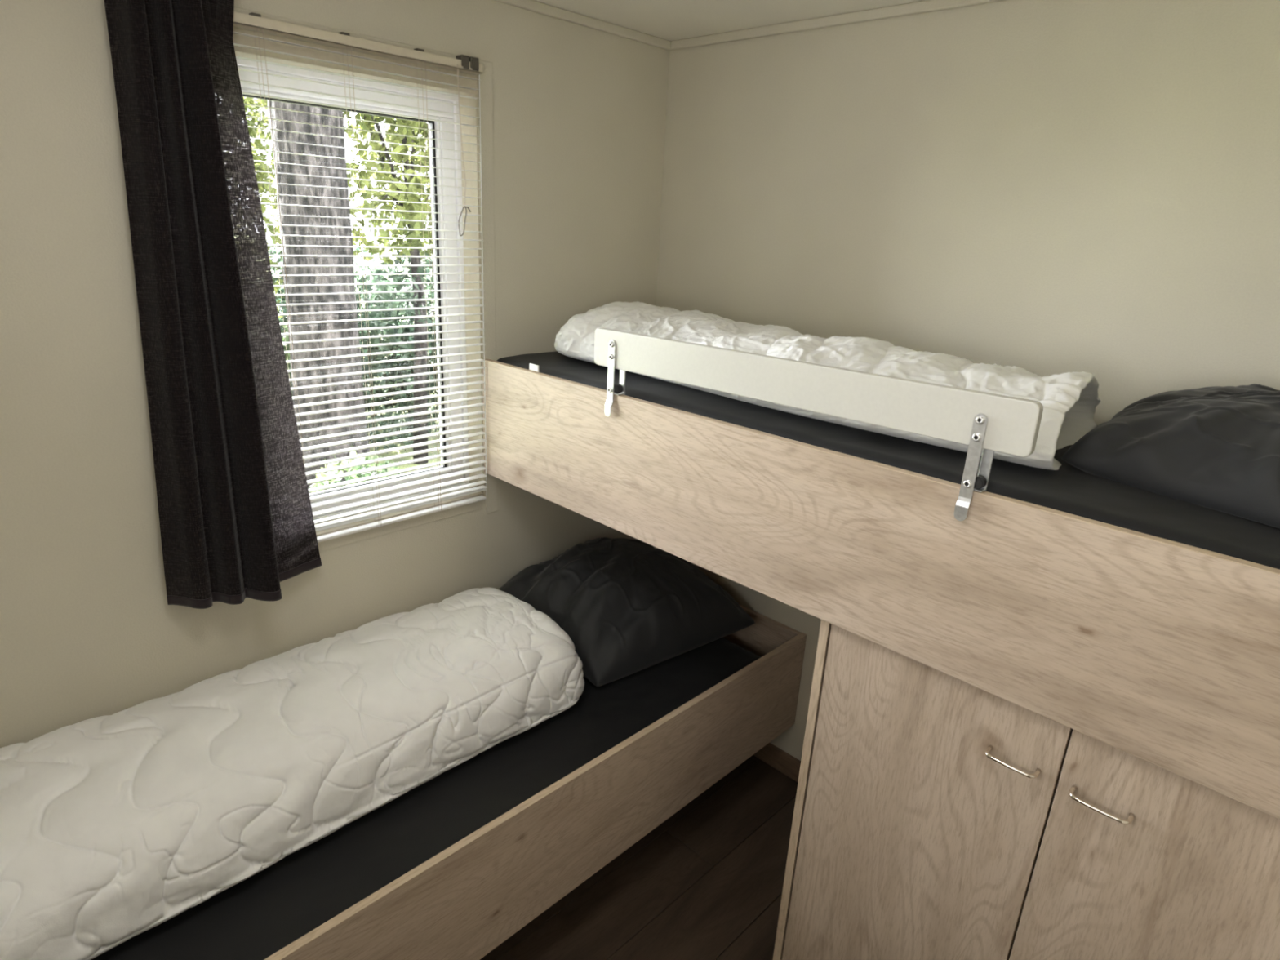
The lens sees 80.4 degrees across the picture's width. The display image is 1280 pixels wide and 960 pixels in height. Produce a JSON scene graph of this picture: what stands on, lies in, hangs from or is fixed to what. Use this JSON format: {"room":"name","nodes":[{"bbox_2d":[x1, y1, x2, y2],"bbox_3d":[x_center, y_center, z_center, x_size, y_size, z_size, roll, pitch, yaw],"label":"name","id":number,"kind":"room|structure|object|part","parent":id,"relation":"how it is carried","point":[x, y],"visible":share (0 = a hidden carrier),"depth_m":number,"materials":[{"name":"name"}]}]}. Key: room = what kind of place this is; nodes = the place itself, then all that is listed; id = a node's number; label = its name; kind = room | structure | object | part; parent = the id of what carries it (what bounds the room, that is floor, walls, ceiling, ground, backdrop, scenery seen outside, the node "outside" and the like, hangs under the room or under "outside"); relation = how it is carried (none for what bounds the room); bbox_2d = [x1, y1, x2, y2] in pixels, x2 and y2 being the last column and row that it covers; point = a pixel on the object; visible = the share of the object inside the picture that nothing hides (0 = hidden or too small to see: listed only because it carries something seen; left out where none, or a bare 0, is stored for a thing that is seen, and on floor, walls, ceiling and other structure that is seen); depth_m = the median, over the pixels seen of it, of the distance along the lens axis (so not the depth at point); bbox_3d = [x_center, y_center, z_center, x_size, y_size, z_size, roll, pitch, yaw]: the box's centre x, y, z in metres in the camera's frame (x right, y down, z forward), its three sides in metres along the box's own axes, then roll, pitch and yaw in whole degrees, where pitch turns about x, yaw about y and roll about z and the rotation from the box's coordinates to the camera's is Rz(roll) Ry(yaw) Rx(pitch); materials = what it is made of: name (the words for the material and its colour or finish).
{"room":"bunk bedroom","nodes":[
{"label":"bunk bedroom","id":0,"kind":"room"},
{"bbox_2d":[0,0,670,747],"bbox_3d":[-0.852,-0.046,1.925,0.120,2.300,2.660,20,25,41],"label":"wall","id":1,"kind":"structure","parent":0,"point":[89,629],"depth_m":1.65,"materials":[{"name":"beige paint"}]},
{"bbox_2d":[233,6,497,551],"bbox_3d":[-0.734,-0.425,1.906,0.136,1.231,0.797,20,25,41],"label":"window","id":2,"kind":"structure","parent":1,"relation":"in","point":[491,503],"depth_m":2.01,"materials":[{"name":"white plastic"}]},
{"bbox_2d":[233,11,487,542],"bbox_3d":[-0.682,-0.428,1.836,0.034,1.170,0.721,20,25,41],"label":"blind","id":3,"kind":"object","parent":2,"relation":"attached to","point":[466,64],"visible":0.8,"depth_m":1.89,"materials":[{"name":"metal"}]},
{"bbox_3d":[-0.808,-0.383,1.718,0.003,1.131,0.029,-15,25,-42],"label":"ladder cord","id":4,"kind":"part","parent":3,"relation":"part of","materials":[{"name":"white fabric"}]},
{"bbox_3d":[-0.792,-0.378,1.712,0.004,1.135,0.002,-11,23,-35],"label":"lift cord","id":5,"kind":"part","parent":3,"relation":"part of","materials":[{"name":"white fabric"}]},
{"bbox_3d":[-0.677,-0.420,1.845,0.003,1.131,0.029,-15,25,-42],"label":"ladder cord","id":6,"kind":"part","parent":3,"relation":"part of","materials":[{"name":"white fabric"}]},
{"bbox_3d":[-0.662,-0.415,1.840,0.004,1.135,0.002,-11,23,-35],"label":"lift cord","id":7,"kind":"part","parent":3,"relation":"part of","materials":[{"name":"white fabric"}]},
{"bbox_3d":[-0.713,0.121,2.022,0.023,0.008,0.706,20,25,41],"label":"rail","id":8,"kind":"part","parent":3,"relation":"part of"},
{"bbox_3d":[-0.550,-0.456,1.971,0.003,1.131,0.029,-15,25,-42],"label":"ladder cord","id":9,"kind":"part","parent":3,"relation":"part of","materials":[{"name":"white fabric"}]},
{"bbox_3d":[-0.535,-0.451,1.965,0.004,1.135,0.002,-11,23,-35],"label":"lift cord","id":10,"kind":"part","parent":3,"relation":"part of","materials":[{"name":"white fabric"}]},
{"bbox_2d":[457,63,471,236],"bbox_3d":[-0.446,-0.823,1.906,0.011,0.399,0.037,20,25,41],"label":"pull cord","id":11,"kind":"object","parent":3,"relation":"hanging from","point":[457,64],"visible":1,"depth_m":1.93,"materials":[{"name":"fabric"}]},
{"bbox_3d":[-0.446,-0.858,1.894,0.015,0.325,0.003,-5,20,-23],"label":"cord","id":12,"kind":"part","parent":11,"relation":"part of","materials":[{"name":"white fabric"}]},
{"bbox_2d":[493,0,672,50],"bbox_3d":[-0.747,-1.104,1.514,0.016,0.024,2.420,20,25,41],"label":"trim","id":13,"kind":"structure","parent":1,"relation":"attached to","point":[536,6],"depth_m":2.10,"materials":[{"name":"beige wood"}]},
{"bbox_2d":[533,0,924,41],"bbox_3d":[0.534,-0.698,0.326,3.840,0.100,2.660,20,25,41],"label":"ceiling","id":14,"kind":"structure","parent":0,"point":[671,20],"depth_m":1.99,"materials":[{"name":"beige paint"}]},
{"bbox_3d":[-0.714,-1.076,1.459,0.026,0.038,0.860,20,25,41],"label":"rail","id":15,"kind":"object","parent":14,"relation":"attached to","visible":0},
{"bbox_2d":[104,0,321,608],"bbox_3d":[-0.863,-0.377,1.555,0.127,1.362,0.342,20,25,41],"label":"curtain","id":16,"kind":"object","parent":15,"relation":"hanging from","point":[237,522],"visible":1,"depth_m":1.55,"materials":[{"name":"black fabric"}]},
{"bbox_2d":[480,755,1019,959],"bbox_3d":[0.416,1.562,1.097,3.840,0.080,2.660,20,25,41],"label":"floor","id":17,"kind":"structure","parent":0,"point":[706,882],"depth_m":2.12,"materials":[{"name":"brown wood"}]},
{"bbox_2d":[264,604,806,959],"bbox_3d":[-0.489,0.869,2.021,0.740,0.545,2.137,20,25,41],"label":"bed","id":18,"kind":"object","parent":17,"relation":"on","point":[463,902],"visible":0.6,"depth_m":1.79,"materials":[{"name":"brown wood"}]},
{"bbox_2d":[90,637,760,959],"bbox_3d":[-0.534,0.737,1.932,0.717,0.187,1.965,20,25,41],"label":"mattress","id":19,"kind":"object","parent":18,"relation":"on","point":[259,916],"visible":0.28,"depth_m":1.64,"materials":[{"name":"black fabric"}]},
{"bbox_2d":[0,587,584,959],"bbox_3d":[-0.785,0.568,1.731,0.532,0.258,1.405,20,25,41],"label":"duvet","id":20,"kind":"object","parent":19,"relation":"on","point":[116,826],"visible":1,"depth_m":1.52,"materials":[{"name":"white fabric"}]},
{"bbox_2d":[498,537,755,686],"bbox_3d":[-0.041,0.364,2.374,0.605,0.292,0.660,20,25,41],"label":"pillow","id":21,"kind":"object","parent":19,"relation":"on","point":[626,606],"visible":0.91,"depth_m":2.26,"materials":[{"name":"black fabric"}]},
{"bbox_3d":[0.250,0.560,2.722,0.721,0.339,0.018,20,25,41],"label":"headboard","id":22,"kind":"part","parent":18,"relation":"part of","materials":[{"name":"brown wood"}]},
{"bbox_2d":[773,619,1279,959],"bbox_3d":[0.893,0.819,1.618,0.914,1.036,0.710,20,25,41],"label":"base cabinet","id":23,"kind":"object","parent":17,"relation":"on","point":[936,813],"visible":0.72,"depth_m":1.36,"materials":[{"name":"brown wood"}]},
{"bbox_3d":[0.586,0.699,1.920,0.018,1.036,0.678,20,25,41],"label":"panel","id":24,"kind":"part","parent":23,"relation":"part of","materials":[{"name":"brown wood"}]},
{"bbox_3d":[0.523,0.797,1.531,0.442,0.972,0.018,20,25,41],"label":"door","id":25,"kind":"part","parent":23,"relation":"part of","materials":[{"name":"brown wood"}]},
{"bbox_3d":[0.633,0.482,1.292,0.088,0.008,0.032,20,25,41],"label":"handle","id":26,"kind":"part","parent":23,"relation":"part of","materials":[{"name":"metal"}]},
{"bbox_3d":[1.140,0.749,1.859,0.877,1.036,0.006,20,25,41],"label":"panel","id":27,"kind":"part","parent":23,"relation":"part of","materials":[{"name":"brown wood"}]},
{"bbox_3d":[0.731,0.518,1.203,0.091,0.008,0.032,20,25,41],"label":"handle","id":28,"kind":"part","parent":23,"relation":"part of","materials":[{"name":"metal"}]},
{"bbox_3d":[0.835,0.910,1.246,0.426,0.972,0.018,20,25,41],"label":"door","id":29,"kind":"part","parent":23,"relation":"part of","materials":[{"name":"brown wood"}]},
{"bbox_2d":[653,0,1279,760],"bbox_3d":[0.860,0.003,2.045,2.190,2.300,0.120,20,25,41],"label":"wall","id":30,"kind":"structure","parent":0,"point":[1042,188],"depth_m":1.77,"materials":[{"name":"beige paint"}]},
{"bbox_2d":[753,742,800,782],"bbox_3d":[0.390,0.932,2.693,1.145,0.079,0.014,20,25,41],"label":"baseboard","id":31,"kind":"structure","parent":30,"relation":"attached to","point":[775,757],"depth_m":2.60,"materials":[{"name":"brown wood"}]},
{"bbox_2d":[671,0,1007,49],"bbox_3d":[0.831,-1.073,1.665,2.054,0.024,0.016,20,25,41],"label":"trim","id":32,"kind":"structure","parent":30,"relation":"attached to","point":[926,6],"depth_m":1.96,"materials":[{"name":"beige wood"}]},
{"bbox_2d":[482,358,1279,819],"bbox_3d":[0.527,0.014,1.777,2.064,0.339,0.712,20,25,41],"label":"bunk bed","id":33,"kind":"object","parent":30,"relation":"attached to","point":[1163,653],"visible":0.96,"depth_m":1.29,"materials":[{"name":"brown wood"}]},
{"bbox_2d":[594,328,1043,520],"bbox_3d":[0.249,-0.144,1.505,0.999,0.214,0.035,20,25,41],"label":"guard rail","id":34,"kind":"object","parent":33,"relation":"attached to","point":[992,423],"visible":0.95,"depth_m":1.36,"materials":[{"name":"wood"}]},
{"bbox_2d":[497,351,1279,568],"bbox_3d":[0.533,-0.048,1.759,2.058,0.248,0.697,20,25,41],"label":"mattress","id":35,"kind":"object","parent":33,"relation":"on","point":[1068,489],"visible":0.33,"depth_m":1.33,"materials":[{"name":"black fabric"}]},
{"bbox_2d":[554,301,1100,470],"bbox_3d":[0.362,-0.290,1.846,1.366,0.171,0.537,20,25,41],"label":"duvet","id":36,"kind":"object","parent":35,"relation":"on","point":[1068,401],"visible":0.57,"depth_m":1.60,"materials":[{"name":"white fabric"}]},
{"bbox_2d":[1060,383,1279,528],"bbox_3d":[1.074,-0.054,1.254,0.592,0.164,0.555,20,25,41],"label":"pillow","id":37,"kind":"object","parent":35,"relation":"on","point":[1217,448],"visible":1,"depth_m":1.24,"materials":[{"name":"black fabric"}]},
{"label":"outside","id":38,"kind":"structure","parent":0,"visible":0},
{"bbox_2d":[266,233,440,473],"bbox_3d":[-18.201,-7.475,26.491,59.280,0.300,110.000,20,25,41],"label":"ground","id":39,"kind":"structure","parent":38,"point":[268,237],"depth_m":8.19,"materials":[{"name":"green plant"}]},
{"bbox_2d":[243,97,284,318],"bbox_3d":[-3.992,-2.607,7.047,2.312,4.438,2.187,20,25,41],"label":"tree","id":40,"kind":"object","parent":39,"relation":"on","point":[255,111],"visible":0.06,"depth_m":6.94,"materials":[{"name":"green plant"}]},
{"bbox_2d":[280,320,292,395],"bbox_3d":[-2.908,-0.583,5.920,1.027,1.455,1.098,20,25,41],"label":"shrub","id":41,"kind":"object","parent":39,"relation":"on","point":[287,358],"visible":0.02,"depth_m":5.82,"materials":[{"name":"green plant"}]},
{"bbox_2d":[267,100,372,493],"bbox_3d":[-2.748,-4.508,4.011,7.743,10.104,3.454,-4,20,-18],"label":"tree","id":42,"kind":"object","parent":39,"relation":"on","point":[275,113],"visible":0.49,"depth_m":5.17,"materials":[{"name":"grey plant"}]},
{"bbox_2d":[266,237,435,426],"bbox_3d":[-4.288,-1.812,8.881,3.924,1.972,3.664,20,25,41],"label":"shrub","id":43,"kind":"object","parent":39,"relation":"on","point":[373,262],"visible":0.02,"depth_m":9.53,"materials":[{"name":"green plant"}]},
{"bbox_2d":[268,244,439,453],"bbox_3d":[-2.514,-1.504,7.779,3.221,2.033,2.313,12,21,25],"label":"shrub","id":44,"kind":"object","parent":39,"relation":"on","point":[397,278],"visible":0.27,"depth_m":7.13,"materials":[{"name":"green plant"}]},
{"bbox_2d":[310,445,403,493],"bbox_3d":[-1.641,0.241,4.736,0.818,0.789,1.115,-3,20,-17],"label":"shrub","id":45,"kind":"object","parent":39,"relation":"on","point":[352,453],"visible":0.04,"depth_m":4.82,"materials":[{"name":"green plant"}]},
{"bbox_2d":[342,111,433,464],"bbox_3d":[-2.031,-2.031,6.381,2.025,3.971,2.207,20,25,41],"label":"tree","id":46,"kind":"object","parent":39,"relation":"on","point":[362,125],"visible":0.23,"depth_m":6.12,"materials":[{"name":"green plant"}]}
]}

